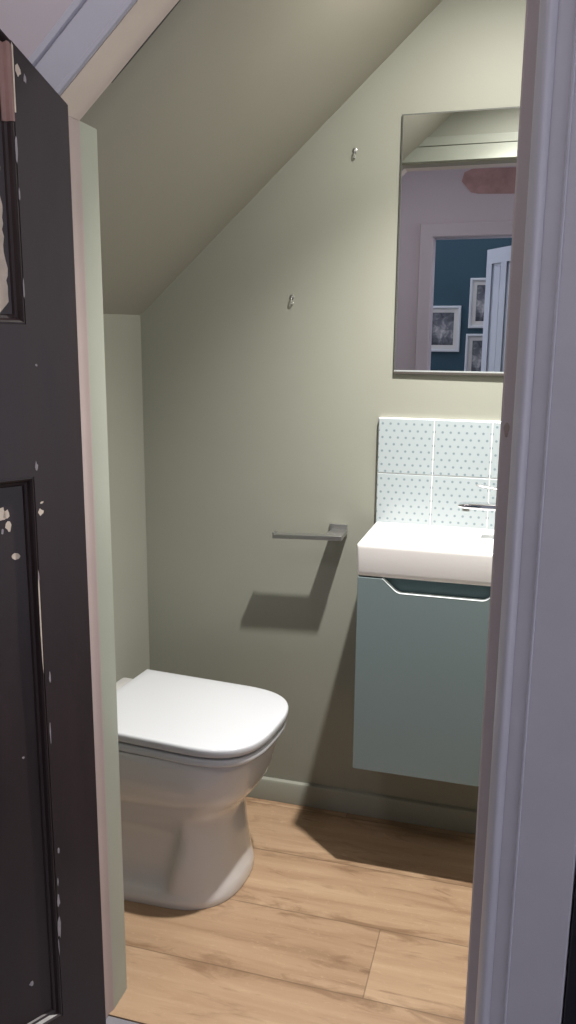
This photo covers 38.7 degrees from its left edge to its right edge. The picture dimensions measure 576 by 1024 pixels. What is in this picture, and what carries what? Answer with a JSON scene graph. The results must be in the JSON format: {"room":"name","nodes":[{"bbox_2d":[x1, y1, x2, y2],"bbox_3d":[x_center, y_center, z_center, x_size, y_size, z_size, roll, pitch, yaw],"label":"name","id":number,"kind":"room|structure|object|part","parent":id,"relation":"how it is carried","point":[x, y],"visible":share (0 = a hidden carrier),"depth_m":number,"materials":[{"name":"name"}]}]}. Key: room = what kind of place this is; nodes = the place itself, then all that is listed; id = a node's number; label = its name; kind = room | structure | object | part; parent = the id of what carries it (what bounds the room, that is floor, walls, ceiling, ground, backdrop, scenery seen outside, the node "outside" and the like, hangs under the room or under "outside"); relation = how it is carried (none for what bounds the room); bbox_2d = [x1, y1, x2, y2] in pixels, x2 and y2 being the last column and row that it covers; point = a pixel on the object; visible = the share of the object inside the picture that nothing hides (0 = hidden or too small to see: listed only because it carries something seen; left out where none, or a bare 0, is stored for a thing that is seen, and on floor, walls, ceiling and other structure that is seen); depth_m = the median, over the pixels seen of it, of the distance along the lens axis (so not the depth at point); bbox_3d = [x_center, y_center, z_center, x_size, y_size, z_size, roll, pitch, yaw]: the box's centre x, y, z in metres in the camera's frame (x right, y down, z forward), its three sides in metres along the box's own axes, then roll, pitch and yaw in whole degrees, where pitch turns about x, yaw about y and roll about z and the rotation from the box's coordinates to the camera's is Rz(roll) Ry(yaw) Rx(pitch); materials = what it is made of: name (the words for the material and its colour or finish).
{"room":"hallway","nodes":[
{"label":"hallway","id":0,"kind":"room"},
{"bbox_2d":[103,314,149,681],"bbox_3d":[-0.602,0.221,2.134,0.100,1.464,0.829,4,12,17],"label":"wall","id":1,"kind":"structure","parent":0,"point":[122,333],"depth_m":2.36,"materials":[{"name":"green paint"}]},
{"bbox_2d":[97,0,441,314],"bbox_3d":[0.035,-0.801,1.742,1.688,1.165,0.827,4,12,16],"label":"ceiling","id":2,"kind":"structure","parent":0,"point":[243,85],"depth_m":1.78,"materials":[{"name":"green paint"}]},
{"bbox_2d":[0,0,575,1023],"bbox_3d":[0.365,-0.183,1.267,5.200,2.620,0.122,4,12,16],"label":"wall","id":3,"kind":"structure","parent":0,"point":[26,23],"depth_m":1.31,"materials":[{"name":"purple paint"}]},
{"bbox_2d":[0,29,105,1023],"bbox_3d":[-0.617,0.148,1.193,0.712,1.960,0.039,-10,16,-43],"label":"door","id":4,"kind":"structure","parent":3,"relation":"in","point":[52,965],"depth_m":1.37,"materials":[{"name":"black paint"}]},
{"bbox_3d":[-0.498,-0.557,1.162,0.217,0.564,0.013,-10,16,-43],"label":"panel","id":5,"kind":"part","parent":4,"relation":"part of","materials":[{"name":"black paint"}]},
{"bbox_3d":[-0.489,-0.555,1.153,0.216,0.563,0.012,-10,16,-43],"label":"moulding","id":6,"kind":"part","parent":4,"relation":"part of","materials":[{"name":"black paint"}]},
{"bbox_3d":[-0.502,0.448,1.362,0.217,1.030,0.026,-10,16,-43],"label":"panel","id":7,"kind":"part","parent":4,"relation":"part of","materials":[{"name":"black paint"}]},
{"bbox_3d":[-0.498,0.455,1.359,0.216,1.017,0.012,-10,16,-43],"label":"moulding","id":8,"kind":"part","parent":4,"relation":"part of","materials":[{"name":"black paint"}]},
{"bbox_2d":[28,0,136,94],"bbox_3d":[-0.033,0.071,1.360,0.883,2.078,0.022,4,12,16],"label":"trim","id":9,"kind":"structure","parent":3,"relation":"attached to","point":[85,25],"depth_m":1.28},
{"bbox_2d":[111,0,180,82],"bbox_3d":[-0.220,-0.773,1.324,0.151,0.136,0.003,4,12,16],"label":"trim","id":10,"kind":"structure","parent":3,"relation":"attached to","point":[179,0],"depth_m":1.33,"materials":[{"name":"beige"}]},
{"bbox_2d":[60,0,539,1023],"bbox_3d":[-0.016,0.075,1.425,0.817,2.045,0.136,4,12,16],"label":"door frame","id":11,"kind":"structure","parent":3,"relation":"attached to","point":[82,137],"depth_m":1.43,"materials":[{"name":"paint"}]},
{"bbox_2d":[475,0,575,1023],"bbox_3d":[0.396,0.114,1.237,0.138,2.050,0.034,4,12,16],"label":"trim","id":12,"kind":"structure","parent":3,"relation":"attached to","point":[530,856],"depth_m":1.24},
{"bbox_2d":[562,871,575,1023],"bbox_3d":[0.696,0.732,1.274,0.492,0.830,0.027,4,12,16],"label":"trim","id":13,"kind":"structure","parent":3,"relation":"attached to","point":[569,1008],"depth_m":1.35,"materials":[{"name":"black"}]},
{"bbox_2d":[106,797,475,1023],"bbox_3d":[-0.051,1.405,0.148,5.200,0.050,4.917,4,12,16],"label":"floor","id":14,"kind":"structure","parent":0,"point":[337,917],"depth_m":1.96,"materials":[{"name":"brown wood"}]},
{"bbox_2d":[116,669,288,909],"bbox_3d":[-0.285,0.727,2.167,0.552,0.464,0.405,5,12,20],"label":"toilet","id":15,"kind":"object","parent":14,"relation":"on","point":[192,750],"visible":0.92,"depth_m":2.04,"materials":[{"name":"white ceramic"}]},
{"bbox_3d":[-0.245,0.544,2.115,0.463,0.020,0.373,5,12,20],"label":"seat","id":16,"kind":"part","parent":15,"relation":"part of","materials":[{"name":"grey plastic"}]},
{"bbox_3d":[-0.249,0.515,2.111,0.481,0.025,0.377,5,12,20],"label":"lid","id":17,"kind":"part","parent":15,"relation":"part of","materials":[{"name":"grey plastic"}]},
{"bbox_2d":[140,0,525,809],"bbox_3d":[0.230,-0.329,2.272,1.538,2.500,0.100,4,12,16],"label":"wall","id":18,"kind":"structure","parent":0,"point":[262,411],"depth_m":2.31,"materials":[{"name":"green paint"}]},
{"bbox_2d":[272,523,347,540],"bbox_3d":[0.064,0.055,2.295,0.197,0.036,0.094,4,12,16],"label":"toilet roll holder","id":19,"kind":"object","parent":18,"relation":"attached to","point":[337,532],"visible":1,"depth_m":2.26,"materials":[{"name":"grey metal"}]},
{"bbox_3d":[0.137,0.060,2.285,0.046,0.012,0.060,4,12,16],"label":"arm","id":20,"kind":"part","parent":19,"relation":"part of","materials":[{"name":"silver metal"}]},
{"bbox_3d":[0.142,0.051,2.318,0.050,0.036,0.006,4,12,16],"label":"wall plate","id":21,"kind":"part","parent":19,"relation":"part of","materials":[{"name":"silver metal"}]},
{"bbox_2d":[246,776,476,833],"bbox_3d":[0.203,0.873,2.461,1.338,0.071,0.015,4,12,16],"label":"baseboard","id":22,"kind":"structure","parent":18,"relation":"attached to","point":[460,819],"depth_m":2.44,"materials":[{"name":"green paint"}]},
{"bbox_2d":[353,575,490,786],"bbox_3d":[0.399,0.400,2.167,0.396,0.522,0.280,4,12,16],"label":"vanity unit","id":23,"kind":"object","parent":18,"relation":"attached to","point":[420,658],"visible":0.69,"depth_m":2.04,"materials":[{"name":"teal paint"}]},
{"bbox_2d":[357,522,493,585],"bbox_3d":[0.401,0.104,2.105,0.404,0.082,0.282,4,12,16],"label":"washbasin","id":24,"kind":"object","parent":23,"relation":"in","point":[458,555],"visible":0.77,"depth_m":2.01,"materials":[{"name":"white ceramic"}]},
{"bbox_2d":[458,484,496,510],"bbox_3d":[0.512,0.001,2.063,0.164,0.138,0.054,4,12,16],"label":"mixer tap","id":25,"kind":"object","parent":24,"relation":"on","point":[466,506],"visible":0.32,"depth_m":2.05,"materials":[{"name":"silver metal"}]},
{"bbox_3d":[0.491,-0.016,2.066,0.120,0.020,0.038,4,12,16],"label":"spout","id":26,"kind":"part","parent":25,"relation":"part of","materials":[{"name":"silver metal"}]},
{"bbox_3d":[0.529,-0.054,2.047,0.122,0.024,0.045,4,12,16],"label":"lever","id":27,"kind":"part","parent":25,"relation":"part of","materials":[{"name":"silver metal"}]},
{"bbox_2d":[376,417,500,529],"bbox_3d":[0.462,-0.096,2.190,0.451,0.299,0.014,4,12,16],"label":"tile backsplash","id":28,"kind":"structure","parent":18,"relation":"attached to","point":[426,468],"depth_m":2.20,"materials":[{"name":"white tile"}]},
{"bbox_2d":[393,106,519,375],"bbox_3d":[0.501,-0.670,2.065,0.450,0.644,0.008,4,12,16],"label":"wall mirror","id":29,"kind":"object","parent":18,"relation":"attached to","point":[458,168],"visible":0.6,"depth_m":2.08,"materials":[{"name":"white mirror"}]},
{"bbox_3d":[0.498,-0.358,2.128,0.450,0.007,0.006,4,12,16],"label":"rail","id":30,"kind":"part","parent":29,"relation":"part of","materials":[{"name":"grey metal"}]}
]}

